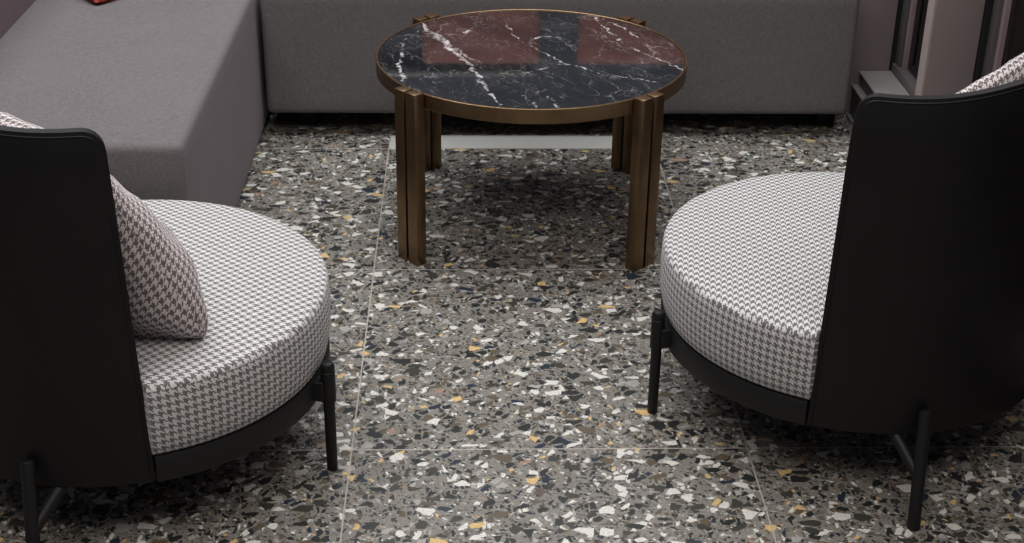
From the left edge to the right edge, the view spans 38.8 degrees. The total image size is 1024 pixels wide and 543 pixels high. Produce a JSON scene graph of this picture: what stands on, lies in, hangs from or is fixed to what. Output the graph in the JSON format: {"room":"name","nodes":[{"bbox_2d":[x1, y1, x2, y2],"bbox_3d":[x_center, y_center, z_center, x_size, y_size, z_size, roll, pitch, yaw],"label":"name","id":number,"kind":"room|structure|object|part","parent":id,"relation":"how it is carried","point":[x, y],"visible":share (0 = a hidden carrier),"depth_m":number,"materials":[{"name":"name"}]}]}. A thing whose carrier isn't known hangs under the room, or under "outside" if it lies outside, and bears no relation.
{"room":"lounge","nodes":[
{"label":"lounge","id":0,"kind":"room"},
{"bbox_2d":[0,70,1023,542],"bbox_3d":[-0.072,0.675,2.308,8.000,0.001,8.500,0,27,-2],"label":"floor","id":1,"kind":"structure","parent":0,"point":[493,388],"depth_m":3.04,"materials":[{"name":"stone"}]},
{"bbox_2d":[0,0,268,207],"bbox_3d":[-1.165,-0.688,4.020,0.846,0.818,2.050,0,27,-2],"label":"sofa","id":2,"kind":"object","parent":1,"relation":"on","point":[174,91],"visible":0.63,"depth_m":3.61,"materials":[{"name":"grey fabric"}]},
{"bbox_3d":[-1.460,-0.687,4.011,0.255,0.818,2.050,0,27,-2],"label":"backrest","id":3,"kind":"part","parent":2,"relation":"part of","materials":[{"name":"grey fabric"}]},
{"bbox_2d":[88,0,114,2],"bbox_3d":[-1.155,-0.929,4.245,0.425,0.184,0.434,24,35,38],"label":"throw pillow","id":4,"kind":"object","parent":2,"relation":"on","point":[91,1],"visible":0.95,"depth_m":4.02,"materials":[{"name":"red fabric"}]},
{"bbox_2d":[0,125,337,542],"bbox_3d":[-0.755,-0.041,2.751,0.812,0.861,0.813,23,34,36],"label":"armchair","id":5,"kind":"object","parent":1,"relation":"on","point":[86,400],"visible":0.95,"depth_m":2.49,"materials":[{"name":"white fabric"}]},
{"bbox_3d":[-0.831,0.437,2.515,0.025,0.221,0.095,-2,27,-6],"label":"leg","id":6,"kind":"part","parent":5,"relation":"part of","materials":[{"name":"black metal"}]},
{"bbox_2d":[0,111,207,338],"bbox_3d":[-0.802,-0.120,2.602,0.585,0.434,0.289,23,34,37],"label":"throw pillow","id":7,"kind":"object","parent":5,"relation":"on","point":[166,300],"visible":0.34,"depth_m":2.46,"materials":[{"name":"white fabric"}]},
{"bbox_2d":[134,200,330,454],"bbox_3d":[-0.724,0.066,2.847,0.807,0.160,0.708,23,34,36],"label":"seat cushion","id":8,"kind":"object","parent":5,"relation":"on","point":[264,348],"depth_m":2.65,"materials":[{"name":"white fabric"}]},
{"bbox_3d":[-0.352,0.280,2.807,0.028,0.242,0.028,23,34,36],"label":"leg","id":9,"kind":"part","parent":5,"relation":"part of","materials":[{"name":"black metal"}]},
{"bbox_2d":[390,135,611,148],"bbox_3d":[0.029,-0.388,4.405,0.793,0.011,0.102,0,27,-2],"label":"floor strip","id":10,"kind":"object","parent":1,"relation":"on","point":[447,141],"visible":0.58,"depth_m":4.40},
{"bbox_2d":[375,9,686,271],"bbox_3d":[0.047,-0.360,3.841,0.800,0.454,0.800,0,27,-2],"label":"coffee table","id":11,"kind":"object","parent":1,"relation":"on","point":[512,66],"visible":1,"depth_m":3.62,"materials":[{"name":"black stone"}]},
{"bbox_3d":[-0.236,-0.495,4.107,0.012,0.432,0.018,-23,35,-38],"label":"leg","id":12,"kind":"part","parent":11,"relation":"part of","materials":[{"name":"metal"}]},
{"bbox_3d":[0.325,-0.490,4.114,0.012,0.432,0.018,23,35,37],"label":"leg","id":13,"kind":"part","parent":11,"relation":"part of","materials":[{"name":"metal"}]},
{"bbox_2d":[260,0,859,125],"bbox_3d":[0.132,-0.979,4.688,1.759,0.790,0.970,0,27,-2],"label":"sofa","id":14,"kind":"object","parent":1,"relation":"on","point":[743,56],"visible":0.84,"depth_m":4.31,"materials":[{"name":"grey fabric"}]},
{"bbox_3d":[-0.635,-0.502,4.511,0.055,0.079,0.055,0,27,-2],"label":"leg","id":15,"kind":"part","parent":14,"relation":"part of","materials":[{"name":"plastic"}]},
{"bbox_3d":[0.982,-0.503,4.562,0.055,0.079,0.055,0,27,-2],"label":"leg","id":16,"kind":"part","parent":14,"relation":"part of","materials":[{"name":"plastic"}]},
{"bbox_2d":[647,78,1023,530],"bbox_3d":[0.713,-0.113,2.936,0.812,0.861,0.813,-19,33,-34],"label":"armchair","id":17,"kind":"object","parent":1,"relation":"on","point":[884,294],"visible":1,"depth_m":2.66,"materials":[{"name":"black leather"}]},
{"bbox_3d":[0.297,0.188,3.006,0.028,0.242,0.028,-19,33,-34],"label":"leg","id":18,"kind":"part","parent":17,"relation":"part of","materials":[{"name":"black metal"}]},
{"bbox_2d":[660,172,844,399],"bbox_3d":[0.680,-0.008,3.033,0.807,0.160,0.708,-19,33,-34],"label":"seat cushion","id":19,"kind":"object","parent":17,"relation":"on","point":[746,263],"depth_m":2.85,"materials":[{"name":"white fabric"}]},
{"bbox_3d":[0.756,0.368,2.697,0.025,0.221,0.095,5,27,8],"label":"leg","id":20,"kind":"part","parent":17,"relation":"part of","materials":[{"name":"black metal"}]},
{"bbox_2d":[955,53,1023,93],"bbox_3d":[0.897,-0.223,2.809,0.642,0.551,0.244,-15,31,-28],"label":"throw pillow","id":21,"kind":"object","parent":17,"relation":"on","point":[1013,70],"visible":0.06,"depth_m":2.61,"materials":[{"name":"white fabric"}]},
{"bbox_2d":[845,84,866,125],"bbox_3d":[1.134,0.127,3.302,0.050,0.104,3.300,0,27,-2],"label":"ledge","id":22,"kind":"object","parent":1,"relation":"on","point":[857,94],"depth_m":4.58,"materials":[{"name":"stone"}]},
{"bbox_3d":[1.113,0.169,3.323,0.010,0.009,3.300,0,27,-2],"label":"floor rail","id":23,"kind":"part","parent":22,"relation":"part of","materials":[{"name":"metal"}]},
{"bbox_2d":[859,71,908,95],"bbox_3d":[1.188,0.145,3.218,0.104,0.150,3.130,0,27,-2],"label":"ledge","id":24,"kind":"object","parent":1,"relation":"on","point":[871,82],"visible":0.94,"depth_m":4.49,"materials":[{"name":"stone"}]},
{"bbox_2d":[889,0,986,94],"bbox_3d":[1.246,-1.691,3.683,0.057,2.800,0.673,0,27,-2],"label":"window","id":25,"kind":"structure","parent":24,"relation":"attached to","point":[911,14],"depth_m":4.47,"materials":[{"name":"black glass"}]},
{"bbox_3d":[1.258,-1.702,3.678,0.006,2.675,0.565,0,27,-2],"label":"pane","id":26,"kind":"part","parent":25,"relation":"part of","materials":[{"name":"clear glass"}]},
{"bbox_2d":[915,0,984,94],"bbox_3d":[1.162,-1.538,3.326,0.130,2.750,0.055,0,27,-2],"label":"wall","id":27,"kind":"structure","parent":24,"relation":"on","point":[952,28],"depth_m":3.79,"materials":[{"name":"beige paint"}]},
{"bbox_2d":[973,0,1023,81],"bbox_3d":[1.292,-0.957,2.246,0.057,2.800,2.403,0,27,-2],"label":"window","id":28,"kind":"structure","parent":24,"relation":"attached to","point":[1002,34],"depth_m":3.71,"materials":[{"name":"clear glass"}]},
{"bbox_3d":[1.304,-0.969,2.240,0.006,2.675,2.295,0,27,-2],"label":"pane","id":29,"kind":"part","parent":28,"relation":"part of","materials":[{"name":"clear glass"}]},
{"bbox_2d":[835,0,897,114],"bbox_3d":[1.117,-1.909,4.218,0.164,2.900,0.518,0,27,-2],"label":"pilaster","id":30,"kind":"object","parent":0,"point":[876,20],"depth_m":4.53,"materials":[{"name":"grey paint"}]}
]}

